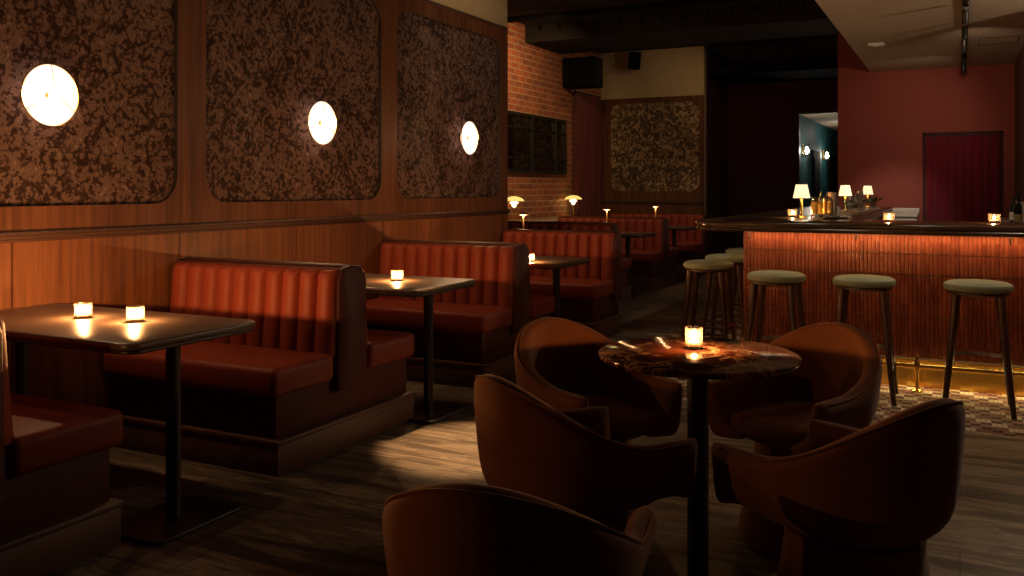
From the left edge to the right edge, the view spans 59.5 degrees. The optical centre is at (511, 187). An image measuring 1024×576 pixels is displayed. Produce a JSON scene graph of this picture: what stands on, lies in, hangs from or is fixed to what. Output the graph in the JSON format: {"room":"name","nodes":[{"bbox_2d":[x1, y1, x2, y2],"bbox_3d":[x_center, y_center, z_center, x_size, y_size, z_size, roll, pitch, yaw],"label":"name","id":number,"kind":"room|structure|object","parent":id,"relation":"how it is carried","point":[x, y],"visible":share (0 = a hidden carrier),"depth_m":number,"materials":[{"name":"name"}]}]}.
{"room":"cocktail bar","nodes":[
{"label":"cocktail bar","id":0,"kind":"room"},
{"bbox_2d":[0,0,503,206],"bbox_3d":[-2.477,-1.052,4.011,0.282,2.295,10.160,0,0,27],"label":"wall","id":1,"kind":"structure","parent":0,"point":[268,62],"depth_m":5.51,"materials":[{"name":"brown"}]},
{"bbox_2d":[21,63,78,126],"bbox_3d":[-2.176,-0.435,4.207,0.124,0.298,0.298,0,0,27],"label":"wall lamp","id":2,"kind":"object","parent":1,"relation":"attached to","point":[49,93],"visible":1,"depth_m":4.21,"materials":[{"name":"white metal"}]},
{"bbox_2d":[45,92,53,98],"bbox_3d":[-2.169,-0.435,4.204,0.029,0.032,0.032,0,0,27],"label":"socket","id":3,"kind":"object","parent":2,"relation":"attached to","point":[48,95],"depth_m":4.20,"materials":[{"name":"gold metal"}]},
{"bbox_2d":[308,101,336,144],"bbox_3d":[-1.282,-0.435,5.996,0.124,0.298,0.298,0,0,27],"label":"wall lamp","id":4,"kind":"object","parent":1,"relation":"attached to","point":[322,124],"visible":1,"depth_m":6.01,"materials":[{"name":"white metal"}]},
{"bbox_2d":[420,0,507,30],"bbox_3d":[-1.819,-1.515,5.013,0.013,0.030,7.940,0,0,27],"label":"trim","id":5,"kind":"structure","parent":1,"relation":"attached to","point":[426,1],"depth_m":7.81,"materials":[{"name":"brown wood"}]},
{"bbox_2d":[459,121,477,154],"bbox_3d":[-0.383,-0.435,7.794,0.124,0.298,0.298,0,0,27],"label":"wall lamp","id":6,"kind":"object","parent":1,"relation":"attached to","point":[468,137],"visible":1,"depth_m":7.81,"materials":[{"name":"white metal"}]},
{"bbox_2d":[503,0,507,232],"bbox_3d":[-0.700,-0.450,8.847,1.434,3.500,0.080,0,0,27],"label":"wall","id":7,"kind":"structure","parent":0,"point":[505,216],"depth_m":8.53,"materials":[{"name":"brown wood"}]},
{"bbox_2d":[46,268,1023,575],"bbox_3d":[3.354,1.300,9.168,8.600,0.001,24.600,0,0,27],"label":"floor","id":8,"kind":"structure","parent":0,"point":[321,517],"depth_m":3.78,"materials":[{"name":"wood"}]},
{"bbox_2d":[0,318,122,575],"bbox_3d":[-2.178,0.844,3.017,1.126,0.912,1.170,0,0,27],"label":"bench","id":9,"kind":"object","parent":8,"relation":"on","point":[57,510],"visible":1,"depth_m":3.06,"materials":[{"name":"red leather"}]},
{"bbox_2d":[0,303,254,546],"bbox_3d":[-1.758,0.925,3.719,1.290,0.750,0.660,0,0,27],"label":"table","id":10,"kind":"object","parent":8,"relation":"on","point":[108,330],"visible":0.74,"depth_m":3.48,"materials":[{"name":"brown wood"}]},
{"bbox_2d":[74,302,91,318],"bbox_3d":[-1.816,0.518,3.792,0.072,0.062,0.068,0,0,27],"label":"candle holder","id":11,"kind":"object","parent":10,"relation":"on","point":[89,313],"visible":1,"depth_m":3.79,"materials":[{"name":"glass"}]},
{"bbox_2d":[126,306,144,322],"bbox_3d":[-1.547,0.518,3.681,0.072,0.062,0.068,0,0,27],"label":"candle holder","id":12,"kind":"object","parent":10,"relation":"on","point":[141,317],"visible":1,"depth_m":3.68,"materials":[{"name":"glass"}]},
{"bbox_2d":[103,257,414,476],"bbox_3d":[-1.301,0.844,4.770,1.126,0.912,1.170,0,0,27],"label":"bench","id":13,"kind":"object","parent":8,"relation":"on","point":[310,382],"visible":0.91,"depth_m":4.43,"materials":[{"name":"red leather"}]},
{"bbox_2d":[364,273,475,423],"bbox_3d":[-0.917,0.925,5.400,1.290,0.750,0.680,0,0,27],"label":"table","id":14,"kind":"object","parent":8,"relation":"on","point":[428,410],"visible":0.45,"depth_m":5.16,"materials":[{"name":"brown wood"}]},
{"bbox_2d":[391,270,402,280],"bbox_3d":[-0.680,0.518,5.304,0.072,0.062,0.068,0,0,27],"label":"glass","id":15,"kind":"object","parent":14,"relation":"on","point":[392,277],"visible":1,"depth_m":5.31,"materials":[{"name":"glass"}]},
{"bbox_2d":[366,239,554,387],"bbox_3d":[-0.424,0.844,6.524,1.126,0.912,1.170,0,0,27],"label":"bench","id":16,"kind":"object","parent":8,"relation":"on","point":[476,328],"visible":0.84,"depth_m":6.17,"materials":[{"name":"red leather"}]},
{"bbox_2d":[382,482,656,575],"bbox_3d":[0.010,0.911,1.818,0.520,0.778,0.571,0,0,18],"label":"tub chair","id":17,"kind":"object","parent":8,"relation":"on","point":[449,528],"visible":1,"depth_m":1.56,"materials":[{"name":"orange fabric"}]},
{"bbox_2d":[530,256,588,317],"bbox_3d":[-0.094,0.925,7.046,1.290,0.750,0.680,0,0,27],"label":"table","id":18,"kind":"object","parent":8,"relation":"on","point":[553,263],"visible":0.32,"depth_m":6.80,"materials":[{"name":"brown wood"}]},
{"bbox_2d":[503,229,621,336],"bbox_3d":[0.347,0.846,8.066,1.126,0.908,0.680,0,0,27],"label":"bench","id":19,"kind":"object","parent":8,"relation":"on","point":[590,293],"visible":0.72,"depth_m":7.98,"materials":[{"name":"red leather"}]},
{"bbox_2d":[508,221,631,302],"bbox_3d":[0.479,0.844,10.343,1.506,0.912,1.170,0,0,27],"label":"bench","id":20,"kind":"object","parent":8,"relation":"on","point":[544,225],"visible":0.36,"depth_m":10.25,"materials":[{"name":"red leather"}]},
{"bbox_2d":[474,374,697,532],"bbox_3d":[0.171,0.911,2.612,0.571,0.778,0.520,0,0,-29],"label":"tub chair","id":21,"kind":"object","parent":8,"relation":"on","point":[568,458],"visible":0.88,"depth_m":2.40,"materials":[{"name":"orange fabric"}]},
{"bbox_2d":[514,317,682,518],"bbox_3d":[0.282,0.911,3.399,0.520,0.778,0.571,0,0,-32],"label":"tub chair","id":22,"kind":"object","parent":8,"relation":"on","point":[558,362],"visible":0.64,"depth_m":3.46,"materials":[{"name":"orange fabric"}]},
{"bbox_2d":[577,394,658,438],"bbox_3d":[0.298,0.853,3.373,0.368,0.065,0.479,0,0,-32],"label":"seat cushion","id":23,"kind":"object","parent":22,"relation":"on","point":[630,416],"depth_m":3.26,"materials":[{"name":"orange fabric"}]},
{"bbox_2d":[558,216,678,290],"bbox_3d":[1.355,0.844,12.096,1.506,0.912,1.170,0,0,27],"label":"bench","id":24,"kind":"object","parent":8,"relation":"on","point":[653,260],"visible":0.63,"depth_m":11.70,"materials":[{"name":"red leather"}]},
{"bbox_2d":[619,232,655,296],"bbox_3d":[1.154,0.925,11.095,1.150,0.750,0.600,0,0,27],"label":"table","id":25,"kind":"object","parent":8,"relation":"on","point":[628,235],"visible":0.41,"depth_m":10.93,"materials":[{"name":"brown wood"}]},
{"bbox_2d":[610,213,706,276],"bbox_3d":[2.149,0.846,13.683,1.506,0.908,0.680,0,0,27],"label":"bench","id":26,"kind":"object","parent":8,"relation":"on","point":[691,244],"visible":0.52,"depth_m":13.53,"materials":[{"name":"red leather"}]},
{"bbox_2d":[669,226,695,280],"bbox_3d":[2.039,0.925,12.866,1.150,0.750,0.600,0,0,27],"label":"table","id":27,"kind":"object","parent":8,"relation":"on","point":[673,229],"visible":0.23,"depth_m":12.70,"materials":[{"name":"brown wood"}]},
{"bbox_2d":[599,337,801,575],"bbox_3d":[0.601,0.916,2.897,0.640,0.768,0.640,0,0,27],"label":"round table","id":28,"kind":"object","parent":8,"relation":"on","point":[718,358],"visible":0.99,"depth_m":2.87,"materials":[{"name":"red stone"}]},
{"bbox_2d":[685,326,702,349],"bbox_3d":[0.604,0.497,2.974,0.058,0.068,0.058,0,0,27],"label":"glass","id":29,"kind":"object","parent":28,"relation":"on","point":[700,342],"visible":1,"depth_m":2.97,"materials":[{"name":"glass"}]},
{"bbox_2d":[680,259,736,339],"bbox_3d":[1.492,0.923,6.768,0.402,0.757,0.386,0,0,24],"label":"bar stool","id":30,"kind":"object","parent":8,"relation":"on","point":[694,268],"visible":0.97,"depth_m":6.68,"materials":[{"name":"wood"}]},
{"bbox_2d":[702,253,743,337],"bbox_3d":[1.787,0.923,7.380,0.402,0.757,0.386,0,0,27],"label":"bar stool","id":31,"kind":"object","parent":8,"relation":"on","point":[736,259],"visible":0.45,"depth_m":7.30,"materials":[{"name":"wood"}]},
{"bbox_2d":[720,248,743,332],"bbox_3d":[2.127,0.923,8.104,0.402,0.757,0.386,0,0,27],"label":"bar stool","id":32,"kind":"object","parent":8,"relation":"on","point":[731,250],"visible":0.15,"depth_m":8.25,"materials":[{"name":"wood"}]},
{"bbox_2d":[745,270,805,342],"bbox_3d":[1.735,0.923,5.872,0.386,0.757,0.402,0,0,29],"label":"bar stool","id":33,"kind":"object","parent":8,"relation":"on","point":[792,280],"visible":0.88,"depth_m":5.79,"materials":[{"name":"wood"}]},
{"bbox_2d":[709,322,881,559],"bbox_3d":[1.072,0.911,3.304,0.571,0.778,0.520,0,0,-41],"label":"tub chair","id":34,"kind":"object","parent":8,"relation":"on","point":[838,378],"visible":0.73,"depth_m":3.29,"materials":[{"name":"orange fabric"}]},
{"bbox_2d":[729,400,818,444],"bbox_3d":[1.049,0.853,3.284,0.479,0.065,0.368,0,0,-41],"label":"seat cushion","id":35,"kind":"object","parent":34,"relation":"on","point":[771,422],"depth_m":3.20,"materials":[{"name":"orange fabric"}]},
{"bbox_2d":[711,398,965,575],"bbox_3d":[0.909,0.911,2.419,0.520,0.778,0.571,0,0,-34],"label":"tub chair","id":36,"kind":"object","parent":8,"relation":"on","point":[867,501],"visible":1,"depth_m":2.21,"materials":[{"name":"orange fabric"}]},
{"bbox_2d":[696,206,1023,396],"bbox_3d":[4.083,0.765,8.099,3.440,1.070,5.900,0,0,27],"label":"bar counter","id":37,"kind":"object","parent":8,"relation":"on","point":[920,256],"depth_m":5.87,"materials":[{"name":"wood"}]},
{"bbox_2d":[788,209,796,216],"bbox_3d":[2.209,0.199,7.057,0.072,0.062,0.068,0,0,27],"label":"glass","id":38,"kind":"object","parent":37,"relation":"on","point":[789,210],"visible":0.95,"depth_m":7.04,"materials":[{"name":"glass"}]},
{"bbox_2d":[793,184,809,217],"bbox_3d":[2.227,0.099,6.892,0.130,0.260,0.130,0,0,27],"label":"table lamp","id":39,"kind":"object","parent":37,"relation":"on","point":[801,192],"visible":1,"depth_m":6.86,"materials":[{"name":"white fabric"}]},
{"bbox_2d":[811,193,822,217],"bbox_3d":[2.361,0.129,6.936,0.096,0.201,0.096,0,0,27],"label":"bottle","id":40,"kind":"object","parent":37,"relation":"on","point":[816,206],"visible":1,"depth_m":6.90,"materials":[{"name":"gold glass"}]},
{"bbox_2d":[820,192,831,215],"bbox_3d":[2.495,0.129,7.115,0.096,0.201,0.096,0,0,27],"label":"bottle","id":41,"kind":"object","parent":37,"relation":"on","point":[827,205],"visible":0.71,"depth_m":7.08,"materials":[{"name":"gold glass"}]},
{"bbox_2d":[826,192,836,215],"bbox_3d":[2.594,0.132,7.267,0.084,0.196,0.084,0,0,27],"label":"tin","id":42,"kind":"object","parent":37,"relation":"on","point":[833,195],"visible":0.52,"depth_m":7.23,"materials":[{"name":"metal"}]},
{"bbox_2d":[822,216,848,218],"bbox_3d":[2.446,0.222,6.771,0.180,0.016,0.340,0,0,21],"label":"bar mat","id":43,"kind":"object","parent":37,"relation":"on","point":[824,217],"visible":1,"depth_m":6.67,"materials":[{"name":"black rubber"}]},
{"bbox_2d":[838,185,851,210],"bbox_3d":[3.278,0.099,8.815,0.130,0.260,0.130,0,0,27],"label":"table lamp","id":44,"kind":"object","parent":37,"relation":"on","point":[845,190],"visible":0.89,"depth_m":8.78,"materials":[{"name":"white fabric"}]},
{"bbox_2d":[846,192,852,209],"bbox_3d":[3.506,0.136,9.316,0.084,0.187,0.084,0,0,27],"label":"tin","id":45,"kind":"object","parent":37,"relation":"on","point":[850,206],"visible":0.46,"depth_m":9.28,"materials":[{"name":"metal"}]},
{"bbox_2d":[853,195,857,207],"bbox_3d":[3.694,0.153,9.669,0.084,0.153,0.084,0,0,27],"label":"tin","id":46,"kind":"object","parent":37,"relation":"on","point":[855,205],"visible":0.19,"depth_m":9.63,"materials":[{"name":"metal"}]},
{"bbox_2d":[838,207,879,214],"bbox_3d":[3.359,0.214,8.607,0.170,0.030,2.200,0,0,27],"label":"steel tray","id":47,"kind":"object","parent":37,"relation":"on","point":[853,211],"visible":0.87,"depth_m":8.14,"materials":[{"name":"silver metal"}]},
{"bbox_2d":[856,191,862,206],"bbox_3d":[3.904,0.132,10.067,0.084,0.196,0.084,0,0,27],"label":"tin","id":48,"kind":"object","parent":37,"relation":"on","point":[859,193],"visible":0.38,"depth_m":10.03,"materials":[{"name":"metal"}]},
{"bbox_2d":[696,206,1023,237],"bbox_3d":[4.083,0.263,8.099,3.440,0.065,5.900,0,0,27],"label":"countertop","id":49,"kind":"structure","parent":37,"relation":"on","point":[778,220],"depth_m":5.91,"materials":[{"name":"wood"}]},
{"bbox_2d":[863,185,872,206],"bbox_3d":[4.240,0.099,10.682,0.130,0.260,0.130,0,0,27],"label":"table lamp","id":50,"kind":"object","parent":37,"relation":"on","point":[867,189],"visible":0.88,"depth_m":10.64,"materials":[{"name":"white fabric"}]},
{"bbox_2d":[866,194,881,206],"bbox_3d":[4.401,0.145,10.951,0.222,0.168,0.169,0,0,44],"label":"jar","id":51,"kind":"object","parent":37,"relation":"on","point":[871,197],"visible":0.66,"depth_m":10.93,"materials":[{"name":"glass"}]},
{"bbox_2d":[883,213,894,221],"bbox_3d":[2.545,0.199,6.051,0.072,0.062,0.068,0,0,27],"label":"glass","id":52,"kind":"object","parent":37,"relation":"on","point":[883,213],"visible":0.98,"depth_m":6.04,"materials":[{"name":"glass"}]},
{"bbox_2d":[988,214,1000,222],"bbox_3d":[3.139,0.199,5.832,0.072,0.062,0.068,0,0,27],"label":"glass","id":53,"kind":"object","parent":37,"relation":"on","point":[994,220],"visible":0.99,"depth_m":5.82,"materials":[{"name":"glass"}]},
{"bbox_2d":[832,274,897,405],"bbox_3d":[2.195,0.923,5.586,0.386,0.757,0.402,0,0,25],"label":"bar stool","id":54,"kind":"object","parent":8,"relation":"on","point":[845,284],"visible":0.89,"depth_m":5.43,"materials":[{"name":"wood"}]},
{"bbox_2d":[739,337,1023,392],"bbox_3d":[4.182,1.181,8.103,3.167,0.238,5.765,0,0,27],"label":"rail","id":55,"kind":"object","parent":8,"relation":"on","point":[916,365],"visible":0.47,"depth_m":5.67,"materials":[{"name":"gold metal"}]},
{"bbox_2d":[888,208,918,220],"bbox_3d":[4.844,0.782,11.768,0.900,1.035,0.585,0,0,27],"label":"countertop","id":56,"kind":"structure","parent":8,"relation":"on","point":[900,213],"depth_m":11.55,"materials":[{"name":"white stone"}]},
{"bbox_2d":[888,217,917,220],"bbox_3d":[4.848,0.835,11.775,0.880,0.930,0.560,0,0,27],"label":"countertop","id":57,"kind":"structure","parent":56,"relation":"on","point":[896,218],"depth_m":11.39,"materials":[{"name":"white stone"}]},
{"bbox_2d":[888,213,918,216],"bbox_3d":[4.843,0.350,11.766,0.900,0.040,0.580,0,0,27],"label":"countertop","id":58,"kind":"structure","parent":56,"relation":"on","point":[889,214],"depth_m":11.40,"materials":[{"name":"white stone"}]},
{"bbox_2d":[942,279,1016,418],"bbox_3d":[2.754,0.923,5.295,0.386,0.757,0.402,0,0,27],"label":"bar stool","id":59,"kind":"object","parent":8,"relation":"on","point":[999,290],"visible":1,"depth_m":5.17,"materials":[{"name":"green leather"}]},
{"bbox_2d":[996,200,1023,221],"bbox_3d":[5.340,0.725,9.545,0.215,1.150,3.290,0,0,27],"label":"cabinet","id":60,"kind":"object","parent":8,"relation":"on","point":[1003,219],"depth_m":9.93,"materials":[{"name":"red paint"}]},
{"bbox_2d":[996,217,1008,221],"bbox_3d":[5.340,0.380,9.545,0.215,0.040,3.290,0,0,27],"label":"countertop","id":61,"kind":"structure","parent":60,"relation":"on","point":[1003,219],"depth_m":10.41,"materials":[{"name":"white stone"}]},
{"bbox_2d":[1009,197,1015,221],"bbox_3d":[4.915,0.222,8.779,0.075,0.276,0.075,0,0,27],"label":"liquor bottle","id":62,"kind":"object","parent":60,"relation":"on","point":[1011,210],"visible":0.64,"depth_m":8.77,"materials":[{"name":"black glass"}]},
{"bbox_2d":[1013,200,1022,221],"bbox_3d":[4.776,0.236,8.457,0.075,0.246,0.075,0,0,27],"label":"liquor bottle","id":63,"kind":"object","parent":60,"relation":"on","point":[1018,214],"visible":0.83,"depth_m":8.43,"materials":[{"name":"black glass"}]},
{"bbox_2d":[1014,194,1022,211],"bbox_3d":[4.857,0.207,8.595,0.075,0.304,0.075,0,0,27],"label":"liquor bottle","id":64,"kind":"object","parent":60,"relation":"on","point":[1017,195],"visible":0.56,"depth_m":8.58,"materials":[{"name":"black glass"}]},
{"bbox_3d":[0.206,0.925,9.199,1.150,0.750,0.600,0,0,27],"label":"table","id":65,"kind":"object","parent":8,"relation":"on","visible":0},
{"bbox_2d":[519,213,527,228],"bbox_3d":[0.116,0.400,8.998,0.100,0.300,0.100,0,0,27],"label":"lamp","id":66,"kind":"object","parent":65,"relation":"on","point":[523,214],"visible":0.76,"depth_m":8.97,"materials":[{"name":"gold metal"}]},
{"bbox_2d":[507,22,600,220],"bbox_3d":[-0.002,-0.450,11.959,0.200,3.500,6.110,0,0,27],"label":"wall","id":67,"kind":"structure","parent":0,"point":[535,74],"depth_m":12.57,"materials":[{"name":"red brick"}]},
{"bbox_2d":[508,110,566,174],"bbox_3d":[0.112,-0.600,11.907,0.050,0.804,3.044,0,0,27],"label":"window","id":68,"kind":"structure","parent":67,"relation":"in","point":[537,144],"depth_m":12.37,"materials":[{"name":"glass"}]},
{"bbox_2d":[522,218,557,221],"bbox_3d":[-0.072,0.453,11.272,0.290,0.035,4.800,0,0,27],"label":"trim","id":69,"kind":"structure","parent":67,"relation":"attached to","point":[549,219],"depth_m":12.30,"materials":[{"name":"wood"}]},
{"bbox_2d":[508,196,523,220],"bbox_3d":[0.027,0.271,11.458,0.260,0.328,0.260,0,0,27],"label":"mushroom lamp","id":70,"kind":"object","parent":69,"relation":"on","point":[513,199],"visible":0.9,"depth_m":11.41,"materials":[{"name":"gold metal"}]},
{"bbox_2d":[565,195,581,215],"bbox_3d":[0.903,0.271,13.211,0.260,0.328,0.260,0,0,27],"label":"mushroom lamp","id":71,"kind":"object","parent":69,"relation":"on","point":[571,196],"visible":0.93,"depth_m":13.16,"materials":[{"name":"gold metal"}]},
{"bbox_2d":[563,56,602,89],"bbox_3d":[1.036,-1.695,13.227,0.518,0.430,0.372,0,0,27],"label":"wall speaker","id":72,"kind":"object","parent":67,"relation":"attached to","point":[578,72],"visible":1,"depth_m":13.07,"materials":[{"name":"black paint"}]},
{"bbox_2d":[563,57,592,85],"bbox_3d":[0.964,-1.695,13.063,0.470,0.400,0.014,0,0,27],"label":"grille","id":73,"kind":"object","parent":72,"relation":"attached to","point":[577,71],"depth_m":13.05,"materials":[{"name":"black metal"}]},
{"bbox_2d":[574,90,601,215],"bbox_3d":[1.189,-0.102,13.968,0.069,2.743,1.090,0,0,27],"label":"curtain","id":74,"kind":"object","parent":67,"relation":"attached to","point":[587,107],"visible":0.67,"depth_m":13.93,"materials":[{"name":"fabric"}]},
{"bbox_2d":[601,46,705,255],"bbox_3d":[2.178,-0.450,14.361,1.850,3.500,0.162,0,0,27],"label":"wall","id":75,"kind":"structure","parent":0,"point":[655,146],"depth_m":14.21,"materials":[{"name":"beige paint"}]},
{"bbox_2d":[628,52,640,69],"bbox_3d":[1.951,-2.012,14.228,0.206,0.307,0.326,0,0,12],"label":"speaker","id":76,"kind":"object","parent":75,"relation":"attached to","point":[634,60],"visible":1,"depth_m":14.09},
{"bbox_2d":[601,200,702,203],"bbox_3d":[2.194,0.215,14.226,1.700,0.050,0.030,0,0,27],"label":"trim","id":77,"kind":"structure","parent":75,"relation":"attached to","point":[602,201],"depth_m":14.19,"materials":[{"name":"brown wood"}]},
{"bbox_2d":[601,95,703,216],"bbox_3d":[2.207,-0.070,14.253,1.700,2.740,0.030,0,0,27],"label":"trim","id":78,"kind":"structure","parent":75,"relation":"attached to","point":[608,192],"depth_m":14.30,"materials":[{"name":"brown wood"}]},
{"bbox_2d":[507,0,837,52],"bbox_3d":[1.520,-2.250,5.501,9.000,0.100,16.600,0,0,27],"label":"ceiling","id":79,"kind":"structure","parent":0,"point":[515,8],"depth_m":11.04,"materials":[{"name":"paint"}]},
{"bbox_2d":[507,0,803,30],"bbox_3d":[1.292,-2.133,9.661,4.130,0.093,3.307,0,0,27],"label":"ceiling pipes","id":80,"kind":"object","parent":79,"relation":"attached to","point":[684,3],"visible":0.9,"depth_m":10.68,"materials":[{"name":"black metal"}]},
{"bbox_2d":[525,0,840,53],"bbox_3d":[2.296,-2.079,11.681,4.160,0.237,1.150,0,0,27],"label":"ceiling beam","id":81,"kind":"structure","parent":79,"relation":"attached to","point":[791,20],"depth_m":11.38,"materials":[{"name":"paint"}]},
{"bbox_2d":[706,47,726,255],"bbox_3d":[3.265,-0.450,14.691,0.200,3.500,1.400,0,0,27],"label":"wall","id":82,"kind":"structure","parent":0,"point":[716,91],"depth_m":14.61,"materials":[{"name":"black paint"}]},
{"bbox_2d":[706,61,837,84],"bbox_3d":[4.293,-1.810,14.233,2.450,0.100,1.500,0,0,27],"label":"ceiling","id":83,"kind":"structure","parent":0,"point":[819,70],"depth_m":13.89,"materials":[{"name":"black paint"}]},
{"bbox_2d":[727,52,837,248],"bbox_3d":[4.606,-0.450,14.859,2.450,3.500,0.100,0,0,27],"label":"wall","id":84,"kind":"structure","parent":0,"point":[762,118],"depth_m":14.98,"materials":[{"name":"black paint"}]},
{"bbox_2d":[798,111,837,207],"bbox_3d":[5.183,0.030,14.576,1.005,2.540,0.130,0,0,27],"label":"trim","id":85,"kind":"structure","parent":84,"relation":"attached to","point":[830,112],"depth_m":14.74,"materials":[{"name":"black wood"}]},
{"bbox_2d":[800,115,837,206],"bbox_3d":[5.961,0.025,17.368,0.130,2.550,5.600,0,0,27],"label":"wall","id":86,"kind":"structure","parent":0,"point":[820,137],"depth_m":16.32,"materials":[{"name":"teal paint"}]},
{"bbox_2d":[802,144,809,156],"bbox_3d":[4.922,-0.630,15.003,0.125,0.220,0.098,0,0,27],"label":"wall sconce","id":87,"kind":"object","parent":86,"relation":"attached to","point":[804,149],"visible":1,"depth_m":15.00,"materials":[{"name":"white glass"}]},
{"bbox_2d":[812,150,819,200],"bbox_3d":[5.590,0.310,16.379,0.089,1.980,0.900,0,0,27],"label":"door","id":88,"kind":"structure","parent":86,"relation":"in","point":[815,154],"depth_m":16.22,"materials":[{"name":"black paint"}]},
{"bbox_2d":[822,149,829,160],"bbox_3d":[6.053,-0.630,17.266,0.125,0.220,0.098,0,0,27],"label":"wall sconce","id":89,"kind":"object","parent":86,"relation":"attached to","point":[823,151],"visible":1,"depth_m":17.25,"materials":[{"name":"white glass"}]},
{"bbox_2d":[828,154,837,196],"bbox_3d":[6.708,0.310,18.616,0.089,1.980,1.500,0,0,27],"label":"door","id":90,"kind":"structure","parent":86,"relation":"in","point":[833,163],"depth_m":18.41,"materials":[{"name":"black paint"}]},
{"bbox_2d":[803,113,837,131],"bbox_3d":[6.507,-1.270,17.151,1.300,0.100,5.700,0,0,27],"label":"ceiling","id":91,"kind":"structure","parent":0,"point":[828,120],"depth_m":15.96,"materials":[{"name":"beige paint"}]},
{"bbox_2d":[815,0,1023,71],"bbox_3d":[4.524,-1.883,6.683,4.285,0.625,10.000,0,0,27],"label":"ceiling","id":92,"kind":"structure","parent":0,"point":[916,34],"depth_m":8.93,"materials":[{"name":"beige paint"}]},
{"bbox_2d":[868,42,884,46],"bbox_3d":[3.949,-1.551,9.709,0.170,0.036,0.140,0,0,27],"label":"smoke detector","id":93,"kind":"object","parent":92,"relation":"attached to","point":[875,44],"visible":1,"depth_m":9.66,"materials":[{"name":"white plastic"}]},
{"bbox_2d":[961,0,969,73],"bbox_3d":[4.150,-1.479,8.211,0.054,0.183,6.400,0,0,27],"label":"track light","id":94,"kind":"object","parent":92,"relation":"attached to","point":[965,3],"visible":1,"depth_m":8.37,"materials":[{"name":"black metal"}]},
{"bbox_2d":[978,36,1019,45],"bbox_3d":[5.182,-1.569,9.542,0.375,0.005,0.505,0,0,27],"label":"air vent","id":95,"kind":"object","parent":92,"relation":"attached to","point":[1007,36],"depth_m":9.40,"materials":[{"name":"black metal"}]},
{"bbox_2d":[838,34,1014,220],"bbox_3d":[5.447,-0.450,11.878,2.120,3.500,0.120,0,0,27],"label":"wall","id":96,"kind":"structure","parent":0,"point":[884,116],"depth_m":11.92,"materials":[{"name":"paint"}]},
{"bbox_2d":[923,134,999,221],"bbox_3d":[5.801,0.295,11.558,0.900,1.971,0.076,0,0,27],"label":"curtain","id":97,"kind":"object","parent":96,"relation":"hanging from","point":[962,171],"visible":0.55,"depth_m":11.54,"materials":[{"name":"red fabric"}]},
{"bbox_2d":[923,131,1002,220],"bbox_3d":[5.832,0.285,11.607,0.930,2.030,0.020,0,0,27],"label":"trim","id":98,"kind":"structure","parent":96,"relation":"attached to","point":[966,132],"depth_m":11.52,"materials":[{"name":"red paint"}]},
{"bbox_2d":[1015,44,1023,201],"bbox_3d":[6.717,-0.450,8.996,2.730,3.500,4.100,0,0,27],"label":"wall","id":99,"kind":"structure","parent":0,"point":[1019,64],"depth_m":10.44,"materials":[{"name":"brown paint"}]},
{"bbox_3d":[-2.491,-0.100,4.018,0.250,2.800,10.160,0,0,27],"label":"wall","id":100,"kind":"structure","parent":0,"visible":0},
{"bbox_2d":[0,214,502,407],"bbox_3d":[-1.835,0.772,5.020,0.028,1.055,7.936,0,0,27],"label":"wainscoting","id":101,"kind":"structure","parent":100,"relation":"attached to","point":[134,272],"depth_m":4.67,"materials":[{"name":"brown wood"}]},
{"bbox_2d":[0,0,507,232],"bbox_3d":[-1.831,-0.645,5.019,0.035,1.710,7.940,0,0,27],"label":"wall paneling","id":102,"kind":"structure","parent":100,"relation":"attached to","point":[190,200],"depth_m":5.23,"materials":[{"name":"brown wood"}]},
{"bbox_2d":[0,209,510,243],"bbox_3d":[-2.332,0.226,3.986,0.062,0.048,10.245,0,0,27],"label":"trim","id":103,"kind":"structure","parent":100,"relation":"attached to","point":[31,236],"depth_m":5.14,"materials":[{"name":"brown wood"}]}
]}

